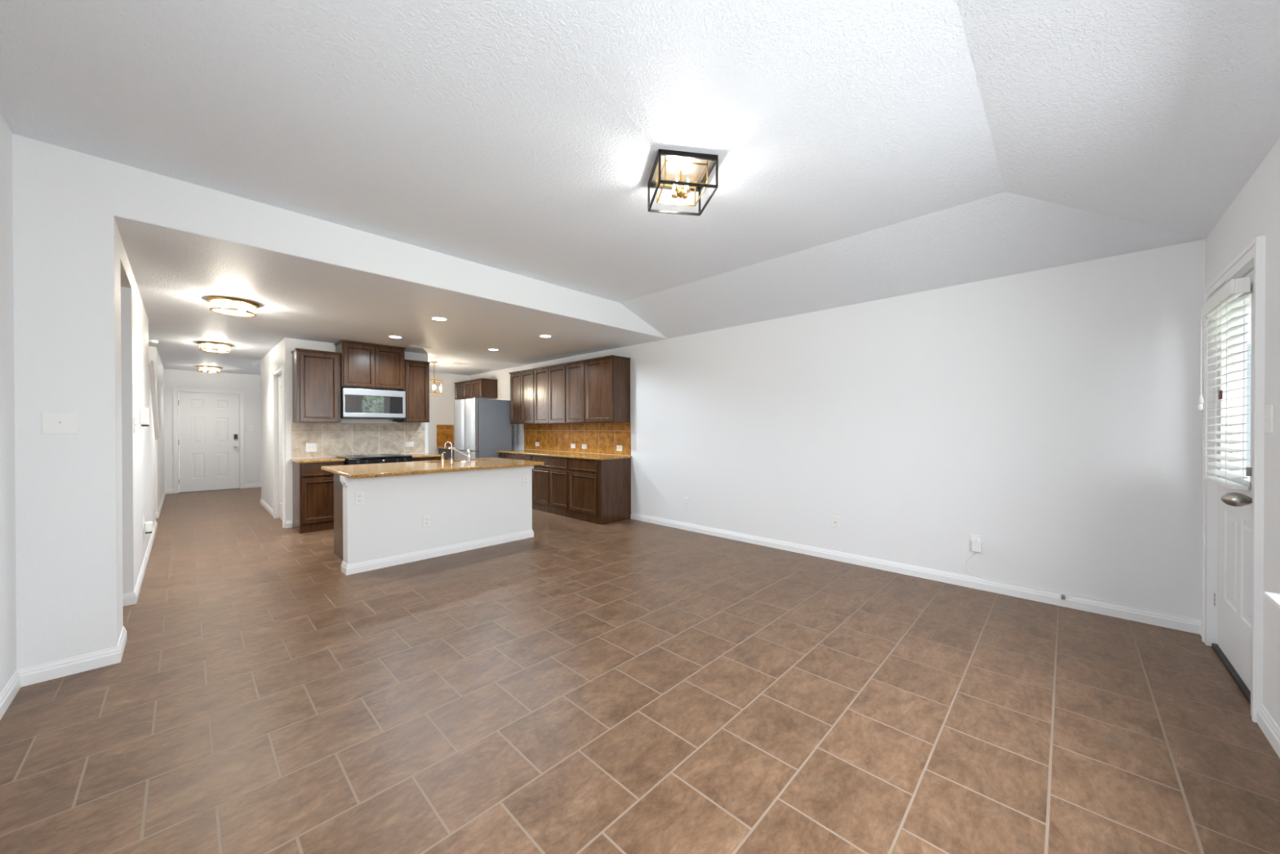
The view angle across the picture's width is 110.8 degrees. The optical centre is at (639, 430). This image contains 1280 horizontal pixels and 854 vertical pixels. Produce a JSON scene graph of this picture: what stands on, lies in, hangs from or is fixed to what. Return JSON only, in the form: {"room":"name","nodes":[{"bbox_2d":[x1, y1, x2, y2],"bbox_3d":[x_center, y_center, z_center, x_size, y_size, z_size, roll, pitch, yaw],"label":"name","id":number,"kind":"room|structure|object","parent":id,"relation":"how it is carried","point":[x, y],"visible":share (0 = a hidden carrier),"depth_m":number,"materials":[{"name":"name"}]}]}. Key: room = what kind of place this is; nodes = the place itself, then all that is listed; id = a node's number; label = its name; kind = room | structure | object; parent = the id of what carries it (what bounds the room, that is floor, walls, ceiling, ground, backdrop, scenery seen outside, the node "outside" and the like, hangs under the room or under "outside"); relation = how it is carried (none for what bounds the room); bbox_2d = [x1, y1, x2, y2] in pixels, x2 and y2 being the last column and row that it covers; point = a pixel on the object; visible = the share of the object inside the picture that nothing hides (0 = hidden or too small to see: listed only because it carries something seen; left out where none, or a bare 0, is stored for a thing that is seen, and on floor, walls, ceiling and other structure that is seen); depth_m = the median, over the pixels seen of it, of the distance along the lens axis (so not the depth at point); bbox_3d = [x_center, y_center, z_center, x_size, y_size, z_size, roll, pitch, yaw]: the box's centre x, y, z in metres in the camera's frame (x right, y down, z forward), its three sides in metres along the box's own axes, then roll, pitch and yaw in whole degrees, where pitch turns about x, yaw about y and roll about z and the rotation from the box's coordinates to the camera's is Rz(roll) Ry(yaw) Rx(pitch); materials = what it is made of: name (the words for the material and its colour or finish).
{"room":"empty living room","nodes":[
{"label":"empty living room","id":0,"kind":"room"},
{"bbox_2d":[0,113,17,693],"bbox_3d":[-1.562,-0.177,0.621,4.323,2.900,0.120,0,0,44],"label":"wall","id":1,"kind":"structure","parent":0,"point":[7,476],"depth_m":2.07,"materials":[{"name":"white paint"}]},
{"bbox_2d":[120,235,164,593],"bbox_3d":[-6.221,0.026,5.554,8.534,2.450,0.150,0,0,44],"label":"wall","id":2,"kind":"structure","parent":0,"point":[142,455],"depth_m":3.47,"materials":[{"name":"white paint"}]},
{"bbox_2d":[133,417,137,432],"bbox_3d":[-3.757,-0.039,3.286,0.072,0.116,0.018,0,0,44],"label":"light switch","id":3,"kind":"object","parent":2,"relation":"attached to","point":[135,424],"visible":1,"depth_m":3.28,"materials":[{"name":"white plastic"}]},
{"bbox_2d":[142,515,144,528],"bbox_3d":[-4.474,0.828,3.980,0.072,0.116,0.008,0,0,44],"label":"wall outlet","id":4,"kind":"object","parent":2,"relation":"attached to","point":[144,515],"visible":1,"depth_m":3.96,"materials":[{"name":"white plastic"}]},
{"bbox_2d":[144,521,152,533],"bbox_3d":[-4.469,0.884,4.013,0.070,0.102,0.046,0,0,44],"label":"plug","id":5,"kind":"object","parent":4,"relation":"attached to","point":[148,525],"visible":1,"depth_m":3.99,"materials":[{"name":"white plastic"}]},
{"bbox_2d":[139,408,149,426],"bbox_3d":[-4.201,-0.109,3.740,0.100,0.154,0.052,0,0,44],"label":"thermostat","id":6,"kind":"object","parent":2,"relation":"attached to","point":[144,412],"visible":1,"depth_m":3.71,"materials":[{"name":"white plastic"}]},
{"bbox_2d":[148,355,159,439],"bbox_3d":[-5.806,-0.331,5.158,1.420,0.923,0.210,0,0,44],"label":"trim","id":7,"kind":"structure","parent":2,"relation":"attached to","point":[151,363],"depth_m":5.12,"materials":[{"name":"white wood"}]},
{"bbox_2d":[164,368,261,488],"bbox_3d":[-7.863,0.015,7.902,3.150,2.450,4.420,0,0,44],"label":"wall","id":8,"kind":"structure","parent":0,"point":[250,384],"depth_m":9.24,"materials":[{"name":"white paint"}]},
{"bbox_2d":[122,488,173,606],"bbox_3d":[-6.484,1.206,5.856,7.747,0.088,0.221,0,0,45],"label":"baseboard","id":9,"kind":"structure","parent":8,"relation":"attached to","point":[129,598],"depth_m":3.84,"materials":[{"name":"white wood"}]},
{"bbox_2d":[173,387,244,493],"bbox_3d":[-8.824,0.203,9.056,0.124,2.065,1.030,0,0,44],"label":"trim","id":10,"kind":"structure","parent":8,"relation":"attached to","point":[175,391],"depth_m":8.87,"materials":[{"name":"white wood"}]},
{"bbox_2d":[177,391,239,492],"bbox_3d":[-8.788,0.233,9.014,0.117,1.988,0.899,0,0,44],"label":"door","id":11,"kind":"structure","parent":8,"relation":"in","point":[208,442],"depth_m":9.02,"materials":[{"name":"white wood"}]},
{"bbox_2d":[178,488,239,493],"bbox_3d":[-8.799,1.231,9.038,0.090,0.008,0.900,0,0,44],"label":"trim","id":12,"kind":"structure","parent":8,"relation":"attached to","point":[233,488],"depth_m":9.03,"materials":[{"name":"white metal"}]},
{"bbox_2d":[245,426,253,431],"bbox_3d":[-8.370,-0.037,9.457,0.018,0.116,0.118,0,0,44],"label":"light switch","id":13,"kind":"object","parent":8,"relation":"attached to","point":[247,428],"visible":1,"depth_m":9.46,"materials":[{"name":"white plastic"}]},
{"bbox_2d":[244,482,261,488],"bbox_3d":[-7.940,1.186,9.909,0.014,0.088,1.413,0,0,44],"label":"baseboard","id":14,"kind":"structure","parent":8,"relation":"attached to","point":[249,485],"depth_m":9.49,"materials":[{"name":"white wood"}]},
{"bbox_2d":[260,498,292,528],"bbox_3d":[-5.415,1.201,6.575,2.608,0.088,0.134,0,0,44],"label":"baseboard","id":15,"kind":"structure","parent":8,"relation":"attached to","point":[287,524],"depth_m":6.51,"materials":[{"name":"white wood"}]},
{"bbox_2d":[12,133,666,669],"bbox_3d":[-1.522,-0.195,4.021,0.350,2.900,5.061,0,0,44],"label":"wall header","id":16,"kind":"structure","parent":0,"point":[67,255],"depth_m":2.33,"materials":[{"name":"white paint"}]},
{"bbox_2d":[40,410,79,434],"bbox_3d":[-2.971,-0.039,2.260,0.018,0.118,0.118,0,0,44],"label":"light switch","id":17,"kind":"object","parent":16,"relation":"attached to","point":[52,422],"visible":1,"depth_m":2.26,"materials":[{"name":"white plastic"}]},
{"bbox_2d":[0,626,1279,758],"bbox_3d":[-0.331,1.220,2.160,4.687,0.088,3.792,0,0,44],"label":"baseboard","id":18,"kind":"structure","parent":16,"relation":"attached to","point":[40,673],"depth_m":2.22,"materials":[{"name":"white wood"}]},
{"bbox_2d":[260,337,428,527],"bbox_3d":[-4.845,0.016,7.159,2.580,2.450,1.750,0,0,44],"label":"wall","id":19,"kind":"structure","parent":0,"point":[281,353],"depth_m":6.33,"materials":[{"name":"white paint"}]},
{"bbox_2d":[272,364,284,527],"bbox_3d":[-4.856,0.200,6.006,0.860,2.095,0.124,0,0,44],"label":"trim","id":20,"kind":"structure","parent":19,"relation":"attached to","point":[279,370],"depth_m":6.22,"materials":[{"name":"white wood"}]},
{"bbox_2d":[278,373,282,520],"bbox_3d":[-4.847,0.231,6.014,0.720,2.018,0.040,0,0,44],"label":"door","id":21,"kind":"structure","parent":19,"relation":"in","point":[280,426],"depth_m":6.14,"materials":[{"name":"white wood"}]},
{"bbox_2d":[290,347,342,422],"bbox_3d":[-4.193,-0.558,5.724,0.343,0.914,0.486,0,0,44],"label":"upper cabinet","id":22,"kind":"object","parent":19,"relation":"attached to","point":[316,374],"visible":1,"depth_m":5.61,"materials":[{"name":"brown wood"}]},
{"bbox_2d":[291,422,425,458],"bbox_3d":[-3.910,0.128,6.262,0.009,0.463,1.640,0,0,44],"label":"tile backsplash","id":23,"kind":"structure","parent":19,"relation":"attached to","point":[331,439],"depth_m":6.18,"materials":[{"name":"beige tile"}]},
{"bbox_2d":[306,443,316,452],"bbox_3d":[-4.331,0.228,5.815,0.008,0.116,0.118,0,0,44],"label":"wall outlet","id":24,"kind":"object","parent":23,"relation":"attached to","point":[310,447],"visible":1,"depth_m":5.81,"materials":[{"name":"white plastic"}]},
{"bbox_2d":[405,441,413,446],"bbox_3d":[-3.490,0.213,6.684,0.008,0.072,0.116,0,0,44],"label":"wall outlet","id":25,"kind":"object","parent":23,"relation":"attached to","point":[407,443],"visible":1,"depth_m":6.68,"materials":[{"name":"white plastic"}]},
{"bbox_2d":[333,339,405,391],"bbox_3d":[-3.751,-0.878,6.151,0.382,0.603,0.788,0,0,44],"label":"upper cabinet","id":26,"kind":"object","parent":19,"relation":"attached to","point":[366,366],"visible":0.94,"depth_m":6.00,"materials":[{"name":"brown wood"}]},
{"bbox_2d":[340,387,405,421],"bbox_3d":[-3.740,-0.339,6.144,0.393,0.430,0.752,0,0,44],"label":"microwave","id":27,"kind":"object","parent":26,"relation":"attached to","point":[356,403],"visible":0.92,"depth_m":5.99,"materials":[{"name":"silver metal"}]},
{"bbox_2d":[396,359,430,422],"bbox_3d":[-3.377,-0.569,6.574,0.334,0.904,0.360,0,0,44],"label":"upper cabinet","id":28,"kind":"object","parent":19,"relation":"attached to","point":[416,372],"visible":0.83,"depth_m":6.47,"materials":[{"name":"brown wood"}]},
{"bbox_2d":[427,372,469,453],"bbox_3d":[-4.962,0.009,8.547,0.120,2.450,3.342,0,0,44],"label":"wall","id":29,"kind":"structure","parent":0,"point":[441,406],"depth_m":9.26,"materials":[{"name":"white paint"}]},
{"bbox_2d":[436,424,453,446],"bbox_3d":[-4.002,0.113,9.447,0.009,0.459,0.690,0,0,44],"label":"tile backsplash","id":30,"kind":"structure","parent":29,"relation":"attached to","point":[445,433],"depth_m":9.32,"materials":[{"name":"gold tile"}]},
{"bbox_2d":[0,486,1279,853],"bbox_3d":[-3.559,1.311,5.123,13.767,0.120,6.800,0,0,44],"label":"floor","id":31,"kind":"structure","parent":0,"point":[575,686],"depth_m":1.98,"materials":[{"name":"tile"}]},
{"bbox_2d":[292,461,344,533],"bbox_3d":[-4.125,0.822,5.666,0.530,0.853,0.462,0,0,44],"label":"base cabinet","id":32,"kind":"object","parent":31,"relation":"on","point":[313,486],"visible":0.65,"depth_m":5.45,"materials":[{"name":"brown wood"}]},
{"bbox_2d":[290,457,345,463],"bbox_3d":[-4.124,0.380,5.647,0.558,0.032,0.484,0,0,44],"label":"countertop","id":33,"kind":"structure","parent":32,"relation":"on","point":[300,460],"depth_m":5.54,"materials":[{"name":"brown stone"}]},
{"bbox_2d":[335,453,412,465],"bbox_3d":[-3.628,0.781,6.044,0.718,0.871,0.765,0,0,44],"label":"range","id":34,"kind":"object","parent":31,"relation":"on","point":[395,457],"visible":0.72,"depth_m":5.85,"materials":[{"name":"black metal"}]},
{"bbox_2d":[335,453,412,458],"bbox_3d":[-3.658,0.352,6.070,0.637,0.012,0.765,0,0,44],"label":"cooktop","id":35,"kind":"object","parent":34,"relation":"in","point":[395,455],"depth_m":5.96,"materials":[{"name":"black glass"}]},
{"bbox_2d":[412,457,439,461],"bbox_3d":[-3.277,0.817,6.542,0.530,0.853,0.430,0,0,44],"label":"base cabinet","id":36,"kind":"object","parent":31,"relation":"on","point":[424,459],"visible":0.09,"depth_m":6.37,"materials":[{"name":"brown wood"}]},
{"bbox_2d":[404,453,441,457],"bbox_3d":[-3.259,0.374,6.540,0.558,0.032,0.456,0,0,44],"label":"countertop","id":37,"kind":"structure","parent":36,"relation":"on","point":[420,455],"depth_m":6.40,"materials":[{"name":"brown stone"}]},
{"bbox_2d":[333,466,533,575],"bbox_3d":[-2.221,0.826,4.807,0.907,0.852,1.887,0,0,44],"label":"kitchen island","id":38,"kind":"object","parent":31,"relation":"on","point":[468,509],"visible":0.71,"depth_m":4.34,"materials":[{"name":"white paint"}]},
{"bbox_2d":[354,491,364,505],"bbox_3d":[-2.480,0.601,3.900,0.008,0.116,0.072,0,0,44],"label":"wall outlet","id":39,"kind":"object","parent":38,"relation":"attached to","point":[358,495],"visible":1,"depth_m":3.90,"materials":[{"name":"white plastic"}]},
{"bbox_2d":[422,514,430,527],"bbox_3d":[-2.084,0.887,4.310,0.008,0.116,0.072,0,0,44],"label":"wall outlet","id":40,"kind":"object","parent":38,"relation":"attached to","point":[426,518],"visible":1,"depth_m":4.31,"materials":[{"name":"white plastic"}]},
{"bbox_2d":[320,457,544,478],"bbox_3d":[-2.176,0.383,4.781,1.225,0.032,1.904,0,0,44],"label":"island countertop","id":41,"kind":"structure","parent":38,"relation":"on","point":[380,469],"depth_m":4.48,"materials":[{"name":"brown stone"}]},
{"bbox_2d":[440,451,445,462],"bbox_3d":[-2.230,0.304,5.002,0.040,0.122,0.054,0,0,44],"label":"soap dispenser","id":42,"kind":"object","parent":41,"relation":"on","point":[442,455],"visible":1,"depth_m":4.99,"materials":[{"name":"silver metal"}]},
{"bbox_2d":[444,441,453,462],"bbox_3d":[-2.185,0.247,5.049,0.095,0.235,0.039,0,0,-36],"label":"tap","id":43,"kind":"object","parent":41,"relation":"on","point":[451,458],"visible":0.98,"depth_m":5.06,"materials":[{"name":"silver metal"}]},
{"bbox_2d":[448,446,478,461],"bbox_3d":[-2.070,0.276,5.187,0.345,0.176,0.073,0,0,-42],"label":"kitchen faucet","id":44,"kind":"object","parent":41,"relation":"on","point":[468,455],"visible":1,"depth_m":5.20,"materials":[{"name":"silver metal"}]},
{"bbox_2d":[522,475,528,485],"bbox_3d":[-1.321,0.581,5.098,0.008,0.116,0.072,0,0,44],"label":"wall outlet","id":45,"kind":"object","parent":38,"relation":"attached to","point":[525,478],"visible":1,"depth_m":5.09,"materials":[{"name":"white plastic"}]},
{"bbox_2d":[438,448,453,460],"bbox_3d":[-3.547,0.804,9.037,1.230,0.853,0.672,0,0,44],"label":"base cabinet","id":46,"kind":"object","parent":31,"relation":"on","point":[447,455],"visible":0.17,"depth_m":8.94,"materials":[{"name":"brown wood"}]},
{"bbox_2d":[436,446,453,448],"bbox_3d":[-3.552,0.361,9.020,1.248,0.032,0.700,0,0,44],"label":"countertop","id":47,"kind":"structure","parent":46,"relation":"on","point":[441,447],"depth_m":9.11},
{"bbox_2d":[453,397,514,459],"bbox_3d":[-2.854,0.335,8.063,0.885,1.800,0.745,0,0,44],"label":"refrigerator","id":48,"kind":"object","parent":31,"relation":"on","point":[481,424],"visible":0.71,"depth_m":7.75,"materials":[{"name":"grey metal"}]},
{"bbox_2d":[498,452,505,457],"bbox_3d":[-2.190,0.809,7.792,0.220,0.853,0.574,0,0,44],"label":"base cabinet","id":49,"kind":"object","parent":31,"relation":"on","point":[500,455],"visible":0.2,"depth_m":7.58,"materials":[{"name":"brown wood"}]},
{"bbox_2d":[505,453,533,509],"bbox_3d":[-1.809,0.811,7.422,0.842,0.853,0.574,0,0,44],"label":"base cabinet","id":50,"kind":"object","parent":31,"relation":"on","point":[508,455],"visible":0.14,"depth_m":7.17,"materials":[{"name":"brown wood"}]},
{"bbox_2d":[532,454,568,517],"bbox_3d":[-1.172,0.813,6.806,0.931,0.853,0.574,0,0,44],"label":"base cabinet","id":51,"kind":"object","parent":31,"relation":"on","point":[549,480],"visible":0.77,"depth_m":6.56,"materials":[{"name":"brown wood"}]},
{"bbox_2d":[568,457,631,524],"bbox_3d":[-0.582,0.816,6.234,0.712,0.853,0.574,0,0,44],"label":"base cabinet","id":52,"kind":"object","parent":31,"relation":"on","point":[599,491],"visible":0.88,"depth_m":6.00,"materials":[{"name":"brown wood"}]},
{"bbox_2d":[496,448,631,460],"bbox_3d":[-1.304,0.370,6.918,2.743,0.032,0.595,0,0,44],"label":"countertop","id":53,"kind":"structure","parent":52,"relation":"on","point":[535,452],"depth_m":6.54,"materials":[{"name":"brown stone"}]},
{"bbox_2d":[0,0,1279,375],"bbox_3d":[-3.610,-1.364,5.156,13.632,0.370,6.800,0,0,44],"label":"ceiling","id":54,"kind":"structure","parent":0,"point":[867,150],"depth_m":2.16,"materials":[{"name":"white paint"}]},
{"bbox_2d":[148,339,158,343],"bbox_3d":[-6.394,-1.161,5.784,0.104,0.037,0.104,0,0,44],"label":"smoke detector","id":55,"kind":"object","parent":54,"relation":"attached to","point":[153,341],"visible":0.8,"depth_m":5.76,"materials":[{"name":"white plastic"}]},
{"bbox_2d":[195,365,222,373],"bbox_3d":[-8.104,-1.135,8.302,0.364,0.114,0.364,0,0,21],"label":"drum ceiling light","id":56,"kind":"object","parent":54,"relation":"attached to","point":[205,367],"visible":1,"depth_m":8.26,"materials":[{"name":"white glass"}]},
{"bbox_2d":[196,341,232,353],"bbox_3d":[-5.814,-1.125,6.037,0.364,0.114,0.364,0,0,21],"label":"drum ceiling light","id":57,"kind":"object","parent":54,"relation":"attached to","point":[209,344],"visible":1,"depth_m":6.00,"materials":[{"name":"white glass"}]},
{"bbox_2d":[200,349,229,352],"bbox_3d":[-5.814,-1.084,6.038,0.296,0.004,0.296,0,0,21],"label":"diffuser","id":58,"kind":"object","parent":57,"relation":"attached to","point":[206,350],"depth_m":6.05,"materials":[{"name":"white glass"}]},
{"bbox_2d":[205,296,259,317],"bbox_3d":[-3.716,-1.116,4.035,0.364,0.114,0.364,0,0,21],"label":"drum ceiling light","id":59,"kind":"object","parent":54,"relation":"attached to","point":[226,303],"visible":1,"depth_m":3.99,"materials":[{"name":"white glass"}]},
{"bbox_2d":[386,335,403,338],"bbox_3d":[-3.095,-1.178,5.580,0.184,0.007,0.184,0,0,44],"label":"recessed light","id":60,"kind":"object","parent":54,"relation":"in","point":[389,336],"visible":1,"depth_m":5.56,"materials":[{"name":"white plastic"}]},
{"bbox_2d":[408,344,431,348],"bbox_3d":[-3.102,-1.184,6.223,0.180,0.018,0.320,0,0,44],"label":"ceiling vent","id":61,"kind":"object","parent":54,"relation":"in","point":[411,345],"visible":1,"depth_m":6.20,"materials":[{"name":"white plastic"}]},
{"bbox_2d":[429,361,442,394],"bbox_3d":[-3.585,-0.914,7.680,0.182,0.556,0.182,0,0,15],"label":"pendant lantern","id":62,"kind":"object","parent":54,"relation":"hanging from","point":[433,362],"visible":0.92,"depth_m":7.67,"materials":[{"name":"gold metal"}]},
{"bbox_2d":[430,316,448,321],"bbox_3d":[-2.114,-1.174,4.655,0.184,0.007,0.184,0,0,44],"label":"recessed light","id":63,"kind":"object","parent":54,"relation":"in","point":[436,318],"visible":1,"depth_m":4.64,"materials":[{"name":"white plastic"}]},
{"bbox_2d":[486,348,499,351],"bbox_3d":[-2.155,-1.184,6.485,0.184,0.007,0.184,0,0,44],"label":"recessed light","id":64,"kind":"object","parent":54,"relation":"in","point":[491,349],"visible":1,"depth_m":6.48,"materials":[{"name":"white plastic"}]},
{"bbox_2d":[537,334,552,337],"bbox_3d":[-1.187,-1.180,5.540,0.184,0.007,0.184,0,0,44],"label":"recessed light","id":65,"kind":"object","parent":54,"relation":"in","point":[539,335],"visible":1,"depth_m":5.52,"materials":[{"name":"white plastic"}]},
{"bbox_2d":[647,148,718,215],"bbox_3d":[0.230,-1.373,2.469,0.321,0.170,0.321,0,0,-9],"label":"ceiling light","id":66,"kind":"object","parent":54,"relation":"attached to","point":[683,172],"visible":1,"depth_m":2.43,"materials":[{"name":"black metal"}]},
{"bbox_2d":[469,239,1205,619],"bbox_3d":[-0.145,-0.208,6.293,10.177,2.900,0.120,0,0,44],"label":"wall","id":67,"kind":"structure","parent":0,"point":[1051,416],"depth_m":3.54,"materials":[{"name":"white paint"}]},
{"bbox_2d":[453,377,497,399],"bbox_3d":[-3.408,-0.827,9.115,1.244,0.373,0.350,0,0,44],"label":"upper cabinet","id":68,"kind":"object","parent":67,"relation":"attached to","point":[486,388],"visible":0.89,"depth_m":8.79,"materials":[{"name":"brown wood"}]},
{"bbox_2d":[508,368,534,423],"bbox_3d":[-1.921,-0.568,7.677,0.792,0.908,0.352,0,0,44],"label":"upper cabinet","id":69,"kind":"object","parent":67,"relation":"attached to","point":[522,382],"visible":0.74,"depth_m":7.53,"materials":[{"name":"brown wood"}]},
{"bbox_2d":[533,363,577,423],"bbox_3d":[-1.330,-0.566,7.105,0.891,0.908,0.352,0,0,44],"label":"upper cabinet","id":70,"kind":"object","parent":67,"relation":"attached to","point":[549,381],"visible":0.75,"depth_m":6.96,"materials":[{"name":"brown wood"}]},
{"bbox_2d":[564,360,585,422],"bbox_3d":[-0.854,-0.564,6.644,0.474,0.908,0.352,0,0,44],"label":"upper cabinet","id":71,"kind":"object","parent":67,"relation":"attached to","point":[575,371],"visible":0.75,"depth_m":6.53,"materials":[{"name":"brown wood"}]},
{"bbox_2d":[524,422,631,455],"bbox_3d":[-1.130,0.120,7.157,2.774,0.463,0.009,0,0,44],"label":"tile backsplash","id":72,"kind":"structure","parent":67,"relation":"attached to","point":[599,437],"depth_m":6.95,"materials":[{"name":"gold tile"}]},
{"bbox_2d":[570,443,575,448],"bbox_3d":[-1.079,0.253,7.096,0.118,0.072,0.008,0,0,44],"label":"wall outlet","id":73,"kind":"object","parent":72,"relation":"attached to","point":[572,446],"visible":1,"depth_m":7.10,"materials":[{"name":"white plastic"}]},
{"bbox_2d":[582,444,586,448],"bbox_3d":[-0.873,0.254,6.897,0.118,0.072,0.008,0,0,44],"label":"wall outlet","id":74,"kind":"object","parent":72,"relation":"attached to","point":[584,446],"visible":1,"depth_m":6.89,"materials":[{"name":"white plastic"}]},
{"bbox_2d":[616,444,622,450],"bbox_3d":[-0.298,0.257,6.340,0.118,0.080,0.008,0,0,44],"label":"wall outlet","id":75,"kind":"object","parent":72,"relation":"attached to","point":[619,447],"visible":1,"depth_m":6.34,"materials":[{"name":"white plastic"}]},
{"bbox_2d":[583,355,630,422],"bbox_3d":[-0.474,-0.562,6.277,0.619,0.908,0.352,0,0,44],"label":"upper cabinet","id":76,"kind":"object","parent":67,"relation":"attached to","point":[607,378],"visible":1,"depth_m":6.12,"materials":[{"name":"brown wood"}]},
{"bbox_2d":[684,497,688,506],"bbox_3d":[0.579,0.895,5.509,0.072,0.116,0.008,0,0,44],"label":"wall outlet","id":77,"kind":"object","parent":67,"relation":"attached to","point":[686,499],"visible":1,"depth_m":5.50,"materials":[{"name":"white plastic"}]},
{"bbox_2d":[831,515,839,528],"bbox_3d":[1.880,0.885,4.246,0.072,0.116,0.014,0,0,44],"label":"wall outlet","id":78,"kind":"object","parent":67,"relation":"attached to","point":[835,519],"visible":1,"depth_m":4.25,"materials":[{"name":"white plastic"}]},
{"bbox_2d":[631,512,1201,635],"bbox_3d":[1.628,1.206,4.409,4.999,0.088,0.135,0,0,44],"label":"baseboard","id":79,"kind":"structure","parent":67,"relation":"attached to","point":[1143,615],"depth_m":3.52,"materials":[{"name":"white wood"}]},
{"bbox_2d":[970,533,982,548],"bbox_3d":[2.660,0.886,3.495,0.072,0.116,0.008,0,0,44],"label":"wall outlet","id":80,"kind":"object","parent":67,"relation":"attached to","point":[977,537],"visible":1,"depth_m":3.50,"materials":[{"name":"white plastic"}]},
{"bbox_2d":[965,539,1188,617],"bbox_3d":[3.009,1.036,3.135,1.131,0.335,0.037,0,0,44],"label":"power adapter","id":81,"kind":"object","parent":80,"relation":"attached to","point":[976,545],"visible":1,"depth_m":3.37,"materials":[{"name":"white plastic"},{"name":"gray plastic"}]},
{"bbox_2d":[1204,137,1279,728],"bbox_3d":[1.794,-0.181,0.894,0.120,2.900,5.181,0,0,44],"label":"wall","id":82,"kind":"structure","parent":0,"point":[1255,212],"depth_m":1.85,"materials":[{"name":"white paint"}]},
{"bbox_2d":[1196,276,1250,490],"bbox_3d":[2.983,-0.215,2.268,0.075,0.980,0.624,0,0,44],"label":"window blind","id":83,"kind":"object","parent":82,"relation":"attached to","point":[1224,300],"visible":1,"depth_m":2.20,"materials":[{"name":"white plastic"}]},
{"bbox_2d":[1211,269,1253,704],"bbox_3d":[3.021,0.249,2.261,0.173,2.022,0.889,0,0,44],"label":"door","id":84,"kind":"structure","parent":82,"relation":"in","point":[1233,647],"depth_m":2.32,"materials":[{"name":"white painted wood"},{"name":"clear glass"},{"name":"satin nickel metal"}]},
{"bbox_2d":[1201,235,1265,722],"bbox_3d":[3.047,0.213,2.229,0.114,2.095,1.010,0,0,44],"label":"trim","id":85,"kind":"structure","parent":82,"relation":"attached to","point":[1253,256],"depth_m":1.94,"materials":[{"name":"white wood"}]},
{"bbox_2d":[1262,404,1273,433],"bbox_3d":[2.606,-0.047,1.833,0.018,0.118,0.072,0,0,44],"label":"light switch","id":86,"kind":"object","parent":82,"relation":"attached to","point":[1269,408],"visible":1,"depth_m":1.82,"materials":[{"name":"white plastic"}]},
{"bbox_2d":[1263,591,1279,609],"bbox_3d":[1.572,0.621,0.737,0.175,0.022,2.400,0,0,44],"label":"trim","id":87,"kind":"structure","parent":82,"relation":"attached to","point":[1273,597],"depth_m":1.60,"materials":[{"name":"white wood"}]},
{"label":"outside","id":88,"kind":"structure","parent":0,"visible":0},
{"bbox_3d":[8.092,1.450,-2.256,13.223,0.100,20.000,0,0,44],"label":"lawn","id":89,"kind":"structure","parent":88,"visible":0},
{"bbox_2d":[1246,343,1250,466],"bbox_3d":[6.419,0.304,2.752,3.600,2.100,0.120,0,0,44],"label":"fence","id":90,"kind":"object","parent":89,"relation":"on","point":[1248,388],"visible":0.02,"depth_m":3.81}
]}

